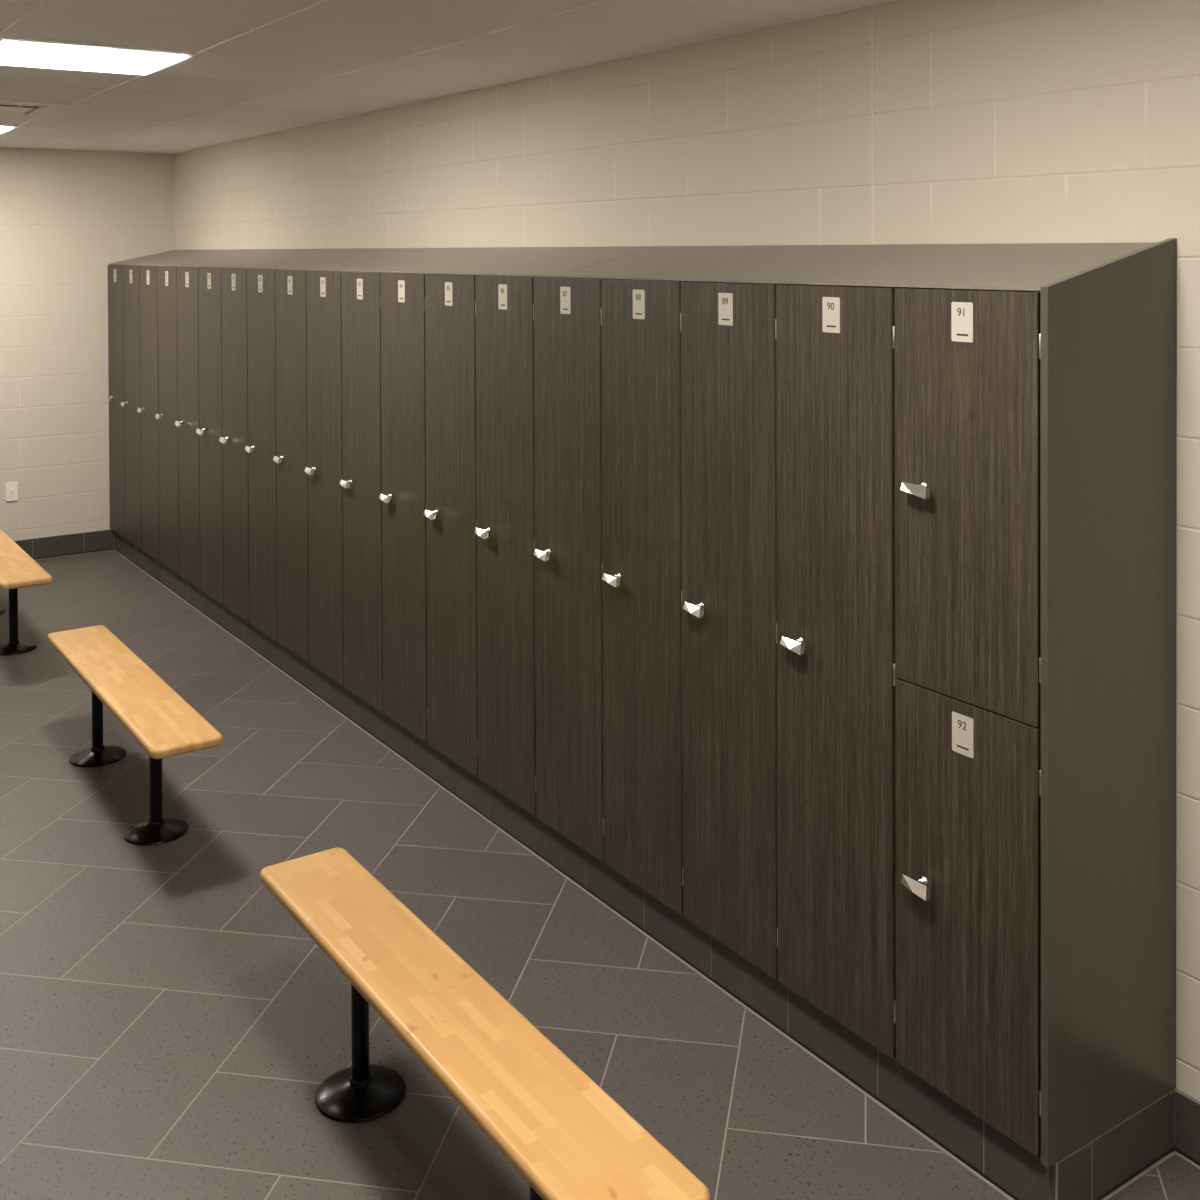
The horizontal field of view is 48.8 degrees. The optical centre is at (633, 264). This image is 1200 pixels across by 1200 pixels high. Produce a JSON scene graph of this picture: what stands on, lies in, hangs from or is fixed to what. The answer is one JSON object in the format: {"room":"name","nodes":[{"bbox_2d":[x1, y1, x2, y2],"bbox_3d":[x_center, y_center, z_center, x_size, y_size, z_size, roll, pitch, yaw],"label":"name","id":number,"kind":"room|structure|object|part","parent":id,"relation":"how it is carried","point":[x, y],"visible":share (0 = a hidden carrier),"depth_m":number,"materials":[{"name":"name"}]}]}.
{"room":"changing room","nodes":[
{"label":"changing room","id":0,"kind":"room"},
{"bbox_2d":[0,147,174,548],"bbox_3d":[-4.622,0.608,8.502,3.259,2.760,0.120,-1,1,-35],"label":"wall","id":1,"kind":"structure","parent":0,"point":[66,216],"depth_m":8.96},
{"bbox_2d":[6,482,17,501],"bbox_3d":[-4.126,1.509,8.771,0.075,0.122,0.022,-1,1,-35],"label":"wall outlet","id":2,"kind":"object","parent":1,"relation":"attached to","point":[11,488],"visible":1,"depth_m":8.77,"materials":[{"name":"white plastic"}]},
{"bbox_2d":[14,529,113,559],"bbox_3d":[-4.755,1.917,8.337,2.826,0.146,0.014,-1,1,-35],"label":"baseboard","id":3,"kind":"structure","parent":1,"relation":"attached to","point":[101,540],"depth_m":8.98,"materials":[{"name":"black tile"}]},
{"bbox_2d":[0,0,896,153],"bbox_3d":[-1.014,-0.788,3.347,3.499,0.120,12.684,-1,1,-35],"label":"ceiling","id":4,"kind":"structure","parent":0,"point":[640,21],"depth_m":4.58,"materials":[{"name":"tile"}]},
{"bbox_2d":[0,125,16,133],"bbox_3d":[-3.807,-0.755,7.321,0.615,0.013,0.618,-1,1,-35],"label":"recessed light","id":5,"kind":"object","parent":4,"relation":"in","point":[3,128],"visible":1,"depth_m":7.28,"materials":[{"name":"white plastic"}]},
{"bbox_3d":[-3.807,-0.759,7.321,0.615,0.006,0.618,-1,1,-35],"label":"frame","id":6,"kind":"part","parent":5,"relation":"part of","materials":[{"name":"white ceramic"}]},
{"bbox_2d":[0,100,70,115],"bbox_3d":[-3.068,-0.743,6.269,0.615,0.020,0.618,-1,1,-35],"label":"ceiling vent","id":7,"kind":"object","parent":4,"relation":"in","point":[9,107],"visible":1,"depth_m":6.25,"materials":[{"name":"white metal"}]},
{"bbox_2d":[0,37,195,74],"bbox_3d":[-1.959,-0.733,4.693,0.615,0.013,0.618,-1,1,-35],"label":"recessed light","id":8,"kind":"object","parent":4,"relation":"in","point":[13,51],"visible":1,"depth_m":4.64,"materials":[{"name":"white plastic"}]},
{"bbox_3d":[-1.959,-0.737,4.693,0.615,0.006,0.618,-1,1,-35],"label":"frame","id":9,"kind":"part","parent":8,"relation":"part of","materials":[{"name":"white ceramic"}]},
{"bbox_2d":[0,550,1199,1199],"bbox_3d":[-1.003,2.091,3.379,3.499,0.120,12.684,-1,1,-35],"label":"floor","id":10,"kind":"structure","parent":0,"point":[169,1030],"depth_m":3.69,"materials":[{"name":"tile"}]},
{"bbox_2d":[0,529,52,655],"bbox_3d":[-3.456,1.775,7.189,0.237,0.446,1.632,-1,1,-35],"label":"bench","id":11,"kind":"object","parent":10,"relation":"on","point":[18,569],"visible":1,"depth_m":6.85,"materials":[{"name":"brown wood"}]},
{"bbox_3d":[-3.716,1.791,7.568,0.218,0.407,0.218,-1,1,-35],"label":"leg","id":12,"kind":"part","parent":11,"relation":"part of","materials":[{"name":"black metal"}]},
{"bbox_3d":[-3.224,1.797,6.868,0.218,0.407,0.218,-1,1,-35],"label":"leg","id":13,"kind":"part","parent":11,"relation":"part of","materials":[{"name":"black metal"}]},
{"bbox_3d":[-3.457,1.569,7.187,0.237,0.034,1.632,-1,1,-35],"label":"seat","id":14,"kind":"part","parent":11,"relation":"part of","materials":[{"name":"brown wood"}]},
{"bbox_2d":[47,625,222,845],"bbox_3d":[-1.931,1.794,5.021,0.237,0.446,1.632,-1,1,-35],"label":"bench","id":15,"kind":"object","parent":10,"relation":"on","point":[160,720],"visible":1,"depth_m":4.79,"materials":[{"name":"brown wood"}]},
{"bbox_3d":[-2.191,1.810,5.399,0.218,0.407,0.218,-1,1,-35],"label":"leg","id":16,"kind":"part","parent":15,"relation":"part of","materials":[{"name":"black metal"}]},
{"bbox_3d":[-1.932,1.588,5.018,0.237,0.034,1.632,-1,1,-35],"label":"seat","id":17,"kind":"part","parent":15,"relation":"part of","materials":[{"name":"brown wood"}]},
{"bbox_3d":[-1.699,1.815,4.700,0.218,0.407,0.218,-1,1,-35],"label":"leg","id":18,"kind":"part","parent":15,"relation":"part of","materials":[{"name":"black metal"}]},
{"bbox_2d":[260,848,709,1199],"bbox_3d":[-0.423,1.812,2.876,0.237,0.446,1.632,-1,1,-35],"label":"bench","id":19,"kind":"object","parent":10,"relation":"on","point":[563,1134],"visible":1,"depth_m":2.75,"materials":[{"name":"brown wood"}]},
{"bbox_3d":[-0.670,1.828,3.235,0.218,0.407,0.218,-1,1,-35],"label":"leg","id":20,"kind":"part","parent":19,"relation":"part of","materials":[{"name":"black metal"}]},
{"bbox_3d":[-0.178,1.834,2.536,0.218,0.407,0.218,-1,1,-35],"label":"leg","id":21,"kind":"part","parent":19,"relation":"part of","materials":[{"name":"black metal"}]},
{"bbox_2d":[174,0,1199,1149],"bbox_3d":[0.374,0.635,4.335,0.120,2.760,12.684,-1,1,-35],"label":"wall","id":22,"kind":"structure","parent":0,"point":[996,121],"depth_m":3.87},
{"bbox_2d":[114,531,1199,1199],"bbox_3d":[0.153,1.945,4.185,0.437,0.146,12.436,-1,1,-35],"label":"baseboard","id":23,"kind":"structure","parent":22,"relation":"attached to","point":[1117,1158],"depth_m":3.47,"materials":[{"name":"black tile"}]},
{"bbox_2d":[105,265,124,537],"bbox_3d":[-3.341,0.868,9.079,0.502,1.925,0.408,-1,1,-35],"label":"locker","id":24,"kind":"object","parent":23,"relation":"on","point":[115,272],"visible":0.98,"depth_m":8.95,"materials":[{"name":"black wood"}]},
{"bbox_2d":[121,265,141,549],"bbox_3d":[-3.106,0.871,8.744,0.502,1.925,0.408,-1,1,-35],"label":"locker","id":25,"kind":"object","parent":23,"relation":"on","point":[131,273],"visible":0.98,"depth_m":8.62,"materials":[{"name":"black wood"}]},
{"bbox_2d":[137,266,160,561],"bbox_3d":[-2.871,0.874,8.410,0.502,1.925,0.408,-1,1,-35],"label":"locker","id":26,"kind":"object","parent":23,"relation":"on","point":[149,408],"visible":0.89,"depth_m":8.28,"materials":[{"name":"black"}]},
{"bbox_3d":[-3.043,0.082,8.282,0.002,0.088,0.060,-1,1,-35],"label":"number plate","id":27,"kind":"part","parent":26,"relation":"part of","materials":[{"name":"beige plastic"}]},
{"bbox_2d":[155,266,178,574],"bbox_3d":[-2.635,0.876,8.075,0.502,1.925,0.408,-1,1,-35],"label":"locker","id":28,"kind":"object","parent":23,"relation":"on","point":[167,416],"visible":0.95,"depth_m":7.95,"materials":[{"name":"black wood"}]},
{"bbox_3d":[-2.885,0.923,8.034,0.044,0.028,0.082,-1,1,-35],"label":"handle","id":29,"kind":"part","parent":28,"relation":"part of","materials":[{"name":"silver metal"}]},
{"bbox_3d":[-2.808,0.085,7.947,0.002,0.088,0.060,-1,1,-35],"label":"number plate","id":30,"kind":"part","parent":28,"relation":"part of","materials":[{"name":"beige"}]},
{"bbox_2d":[175,267,201,588],"bbox_3d":[-2.400,0.879,7.741,0.502,1.925,0.408,-1,1,-35],"label":"locker","id":31,"kind":"object","parent":23,"relation":"on","point":[187,423],"visible":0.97,"depth_m":7.62,"materials":[{"name":"black"}]},
{"bbox_3d":[-2.650,0.926,7.699,0.044,0.028,0.082,-1,1,-35],"label":"handle","id":32,"kind":"part","parent":31,"relation":"part of","materials":[{"name":"silver metal"}]},
{"bbox_3d":[-2.573,0.088,7.613,0.002,0.088,0.060,-1,1,-35],"label":"number plate","id":33,"kind":"part","parent":31,"relation":"part of","materials":[{"name":"beige"}]},
{"bbox_2d":[196,267,223,604],"bbox_3d":[-2.165,0.882,7.406,0.502,1.925,0.408,-1,1,-35],"label":"locker","id":34,"kind":"object","parent":23,"relation":"on","point":[210,430],"visible":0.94,"depth_m":7.28,"materials":[{"name":"black"}]},
{"bbox_3d":[-2.415,0.928,7.365,0.044,0.028,0.082,-1,1,-35],"label":"handle","id":35,"kind":"part","parent":34,"relation":"part of","materials":[{"name":"silver metal"}]},
{"bbox_3d":[-2.338,0.090,7.278,0.002,0.088,0.060,-1,1,-35],"label":"number plate","id":36,"kind":"part","parent":34,"relation":"part of","materials":[{"name":"beige"}]},
{"bbox_2d":[219,268,248,621],"bbox_3d":[-1.930,0.885,7.072,0.502,1.925,0.408,-1,1,-35],"label":"locker","id":37,"kind":"object","parent":23,"relation":"on","point":[234,439],"visible":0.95,"depth_m":6.95,"materials":[{"name":"black wood"}]},
{"bbox_3d":[-2.180,0.931,7.030,0.044,0.028,0.082,-1,1,-35],"label":"handle","id":38,"kind":"part","parent":37,"relation":"part of","materials":[{"name":"silver metal"}]},
{"bbox_3d":[-2.103,0.093,6.944,0.002,0.088,0.060,-1,1,-35],"label":"number plate","id":39,"kind":"part","parent":37,"relation":"part of","materials":[{"name":"beige"}]},
{"bbox_2d":[245,269,278,641],"bbox_3d":[-1.695,0.888,6.737,0.502,1.925,0.408,-1,1,-35],"label":"locker","id":40,"kind":"object","parent":23,"relation":"on","point":[261,332],"visible":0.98,"depth_m":6.61,"materials":[{"name":"black wood"}]},
{"bbox_3d":[-1.944,0.934,6.696,0.044,0.028,0.082,-1,1,-35],"label":"handle","id":41,"kind":"part","parent":40,"relation":"part of","materials":[{"name":"silver metal"}]},
{"bbox_3d":[-1.867,0.096,6.609,0.002,0.088,0.060,-1,1,-35],"label":"number plate","id":42,"kind":"part","parent":40,"relation":"part of","materials":[{"name":"beige"}]},
{"bbox_2d":[108,246,655,276],"bbox_3d":[-1.754,-0.031,6.848,0.457,0.101,5.872,-1,1,-35],"label":"sloped top","id":43,"kind":"object","parent":40,"relation":"on","point":[494,261],"visible":1,"depth_m":5.69,"materials":[{"name":"laminate"}]},
{"bbox_2d":[273,270,309,662],"bbox_3d":[-1.459,0.890,6.402,0.502,1.925,0.408,-1,1,-35],"label":"locker","id":44,"kind":"object","parent":23,"relation":"on","point":[291,458],"visible":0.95,"depth_m":6.28,"materials":[{"name":"black wood"}]},
{"bbox_3d":[-1.709,0.937,6.361,0.044,0.028,0.082,-1,1,-35],"label":"handle","id":45,"kind":"part","parent":44,"relation":"part of","materials":[{"name":"silver metal"}]},
{"bbox_3d":[-1.632,0.099,6.274,0.002,0.088,0.060,-1,1,-35],"label":"number plate","id":46,"kind":"part","parent":44,"relation":"part of","materials":[{"name":"beige"}]},
{"bbox_2d":[304,270,344,685],"bbox_3d":[-1.224,0.893,6.068,0.502,1.925,0.408,-1,1,-35],"label":"locker","id":47,"kind":"object","parent":23,"relation":"on","point":[324,470],"visible":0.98,"depth_m":5.94,"materials":[{"name":"black"}]},
{"bbox_3d":[-1.474,0.940,6.027,0.044,0.028,0.082,-1,1,-35],"label":"handle","id":48,"kind":"part","parent":47,"relation":"part of","materials":[{"name":"silver metal"}]},
{"bbox_3d":[-1.397,0.102,5.940,0.002,0.088,0.060,-1,1,-35],"label":"number plate","id":49,"kind":"part","parent":47,"relation":"part of","materials":[{"name":"beige"}]},
{"bbox_2d":[339,271,384,712],"bbox_3d":[-0.989,0.896,5.733,0.502,1.925,0.408,-1,1,-35],"label":"locker","id":50,"kind":"object","parent":23,"relation":"on","point":[361,483],"visible":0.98,"depth_m":5.61,"materials":[{"name":"black wood"}]},
{"bbox_3d":[-1.239,0.943,5.692,0.044,0.028,0.082,-1,1,-35],"label":"handle","id":51,"kind":"part","parent":50,"relation":"part of","materials":[{"name":"silver metal"}]},
{"bbox_3d":[-1.162,0.105,5.605,0.002,0.088,0.060,-1,1,-35],"label":"number plate","id":52,"kind":"part","parent":50,"relation":"part of","materials":[{"name":"beige"}]},
{"bbox_2d":[379,272,426,742],"bbox_3d":[-0.754,0.899,5.399,0.502,1.925,0.408,-1,1,-35],"label":"locker","id":53,"kind":"object","parent":23,"relation":"on","point":[403,407],"visible":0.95,"depth_m":5.27,"materials":[{"name":"black wood"}]},
{"bbox_3d":[-1.004,0.945,5.357,0.044,0.028,0.082,-1,1,-35],"label":"handle","id":54,"kind":"part","parent":53,"relation":"part of","materials":[{"name":"silver metal"}]},
{"bbox_3d":[-0.926,0.107,5.271,0.002,0.088,0.060,-1,1,-35],"label":"number plate","id":55,"kind":"part","parent":53,"relation":"part of","materials":[{"name":"beige"}]},
{"bbox_2d":[424,274,479,776],"bbox_3d":[-0.518,0.902,5.064,0.502,1.925,0.408,-1,1,-35],"label":"locker","id":56,"kind":"object","parent":23,"relation":"on","point":[450,512],"visible":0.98,"depth_m":4.93,"materials":[{"name":"black"}]},
{"bbox_3d":[-0.768,0.948,5.023,0.044,0.028,0.082,-1,1,-35],"label":"handle","id":57,"kind":"part","parent":56,"relation":"part of","materials":[{"name":"silver metal"}]},
{"bbox_3d":[-0.691,0.110,4.936,0.002,0.088,0.060,-1,1,-35],"label":"number plate","id":58,"kind":"part","parent":56,"relation":"part of","materials":[{"name":"beige"}]},
{"bbox_2d":[475,275,535,815],"bbox_3d":[-0.283,0.905,4.729,0.502,1.925,0.408,-1,1,-35],"label":"locker","id":59,"kind":"object","parent":23,"relation":"on","point":[504,305],"visible":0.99,"depth_m":4.60,"materials":[{"name":"black wood"}]},
{"bbox_3d":[-0.533,0.951,4.688,0.044,0.028,0.082,-1,1,-35],"label":"handle","id":60,"kind":"part","parent":59,"relation":"part of","materials":[{"name":"silver metal"}]},
{"bbox_3d":[-0.456,0.113,4.601,0.002,0.088,0.060,-1,1,-35],"label":"number plate","id":61,"kind":"part","parent":59,"relation":"part of","materials":[{"name":"beige"}]},
{"bbox_2d":[533,277,603,861],"bbox_3d":[-0.048,0.907,4.395,0.502,1.925,0.408,-1,1,-35],"label":"locker","id":62,"kind":"object","parent":23,"relation":"on","point":[567,311],"visible":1,"depth_m":4.26,"materials":[{"name":"black wood"}]},
{"bbox_3d":[-0.298,0.954,4.354,0.044,0.028,0.082,-1,1,-35],"label":"handle","id":63,"kind":"part","parent":62,"relation":"part of","materials":[{"name":"silver metal"}]},
{"bbox_3d":[-0.221,0.116,4.267,0.002,0.088,0.060,-1,1,-35],"label":"number plate","id":64,"kind":"part","parent":62,"relation":"part of","materials":[{"name":"beige"}]},
{"bbox_2d":[601,279,685,915],"bbox_3d":[0.187,0.910,4.060,0.502,1.925,0.408,-1,1,-35],"label":"locker","id":65,"kind":"object","parent":23,"relation":"on","point":[641,319],"visible":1,"depth_m":3.93,"materials":[{"name":"black"}]},
{"bbox_3d":[-0.063,0.957,4.019,0.044,0.028,0.082,-1,1,-35],"label":"handle","id":66,"kind":"part","parent":65,"relation":"part of","materials":[{"name":"silver metal"}]},
{"bbox_3d":[0.014,0.119,3.932,0.002,0.088,0.060,-1,1,-35],"label":"number plate","id":67,"kind":"part","parent":65,"relation":"part of","materials":[{"name":"beige"}]},
{"bbox_2d":[681,281,781,979],"bbox_3d":[0.422,0.913,3.726,0.502,1.925,0.408,-1,1,-35],"label":"locker","id":68,"kind":"object","parent":23,"relation":"on","point":[729,426],"visible":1,"depth_m":3.60,"materials":[{"name":"black"}]},
{"bbox_3d":[0.172,0.960,3.684,0.044,0.028,0.082,-1,1,-35],"label":"handle","id":69,"kind":"part","parent":68,"relation":"part of","materials":[{"name":"silver metal"}]},
{"bbox_3d":[0.250,0.121,3.598,0.002,0.088,0.060,-1,1,-35],"label":"number plate","id":70,"kind":"part","parent":68,"relation":"part of","materials":[{"name":"beige plastic"}]},
{"bbox_2d":[557,242,1157,290],"bbox_3d":[0.465,-0.004,3.691,0.457,0.101,1.976,-1,1,-35],"label":"sloped top","id":71,"kind":"object","parent":68,"relation":"on","point":[1013,266],"visible":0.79,"depth_m":3.43,"materials":[{"name":"laminate"}]},
{"bbox_2d":[776,284,899,1058],"bbox_3d":[0.659,0.916,3.389,0.502,1.925,0.414,-1,1,-35],"label":"locker","id":72,"kind":"object","parent":23,"relation":"on","point":[836,769],"visible":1,"depth_m":3.25,"materials":[{"name":"black"}]},
{"bbox_3d":[0.408,0.962,3.350,0.044,0.028,0.082,-1,1,-35],"label":"handle","id":73,"kind":"part","parent":72,"relation":"part of","materials":[{"name":"silver metal"}]},
{"bbox_3d":[0.487,0.124,3.261,0.002,0.088,0.060,-1,1,-35],"label":"number plate","id":74,"kind":"part","parent":72,"relation":"part of","materials":[{"name":"beige plastic"}]},
{"bbox_2d":[895,287,1040,1157],"bbox_3d":[0.898,0.919,3.049,0.502,1.925,0.414,-1,1,-35],"label":"locker","id":75,"kind":"object","parent":23,"relation":"on","point":[968,361],"visible":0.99,"depth_m":2.91,"materials":[{"name":"black wood"}]},
{"bbox_3d":[0.645,0.511,3.005,0.044,0.028,0.082,-1,1,-35],"label":"handle","id":76,"kind":"part","parent":75,"relation":"part of","materials":[{"name":"silver metal"}]},
{"bbox_3d":[0.648,1.416,3.015,0.044,0.028,0.082,-1,1,-35],"label":"handle","id":77,"kind":"part","parent":75,"relation":"part of","materials":[{"name":"silver metal"}]},
{"bbox_3d":[0.725,0.127,2.921,0.002,0.088,0.060,-1,1,-35],"label":"number plate","id":78,"kind":"part","parent":75,"relation":"part of","materials":[{"name":"beige plastic"}]},
{"bbox_3d":[0.729,1.043,2.931,0.002,0.088,0.060,-1,1,-35],"label":"number plate","id":79,"kind":"part","parent":75,"relation":"part of","materials":[{"name":"beige plastic"}]},
{"bbox_3d":[0.738,1.424,2.942,0.018,0.904,0.405,-1,1,-35],"label":"door","id":80,"kind":"part","parent":75,"relation":"part of","materials":[{"name":"laminate"}]},
{"bbox_3d":[0.734,0.512,2.932,0.018,0.912,0.405,-1,1,-35],"label":"door","id":81,"kind":"part","parent":75,"relation":"part of","materials":[{"name":"laminate"}]},
{"bbox_2d":[1040,238,1176,1167],"bbox_3d":[1.042,0.913,2.884,0.459,1.940,0.019,-1,1,-35],"label":"end panel","id":82,"kind":"object","parent":23,"relation":"on","point":[1108,330],"visible":1,"depth_m":2.86,"materials":[{"name":"laminate"}]},
{"bbox_2d":[871,6,873,244],"bbox_3d":[0.686,0.568,3.785,0.004,2.613,0.008,-1,1,-35],"label":"trim","id":83,"kind":"structure","parent":22,"relation":"attached to","point":[872,15],"depth_m":3.77,"materials":[{"name":"beige"}]}
]}

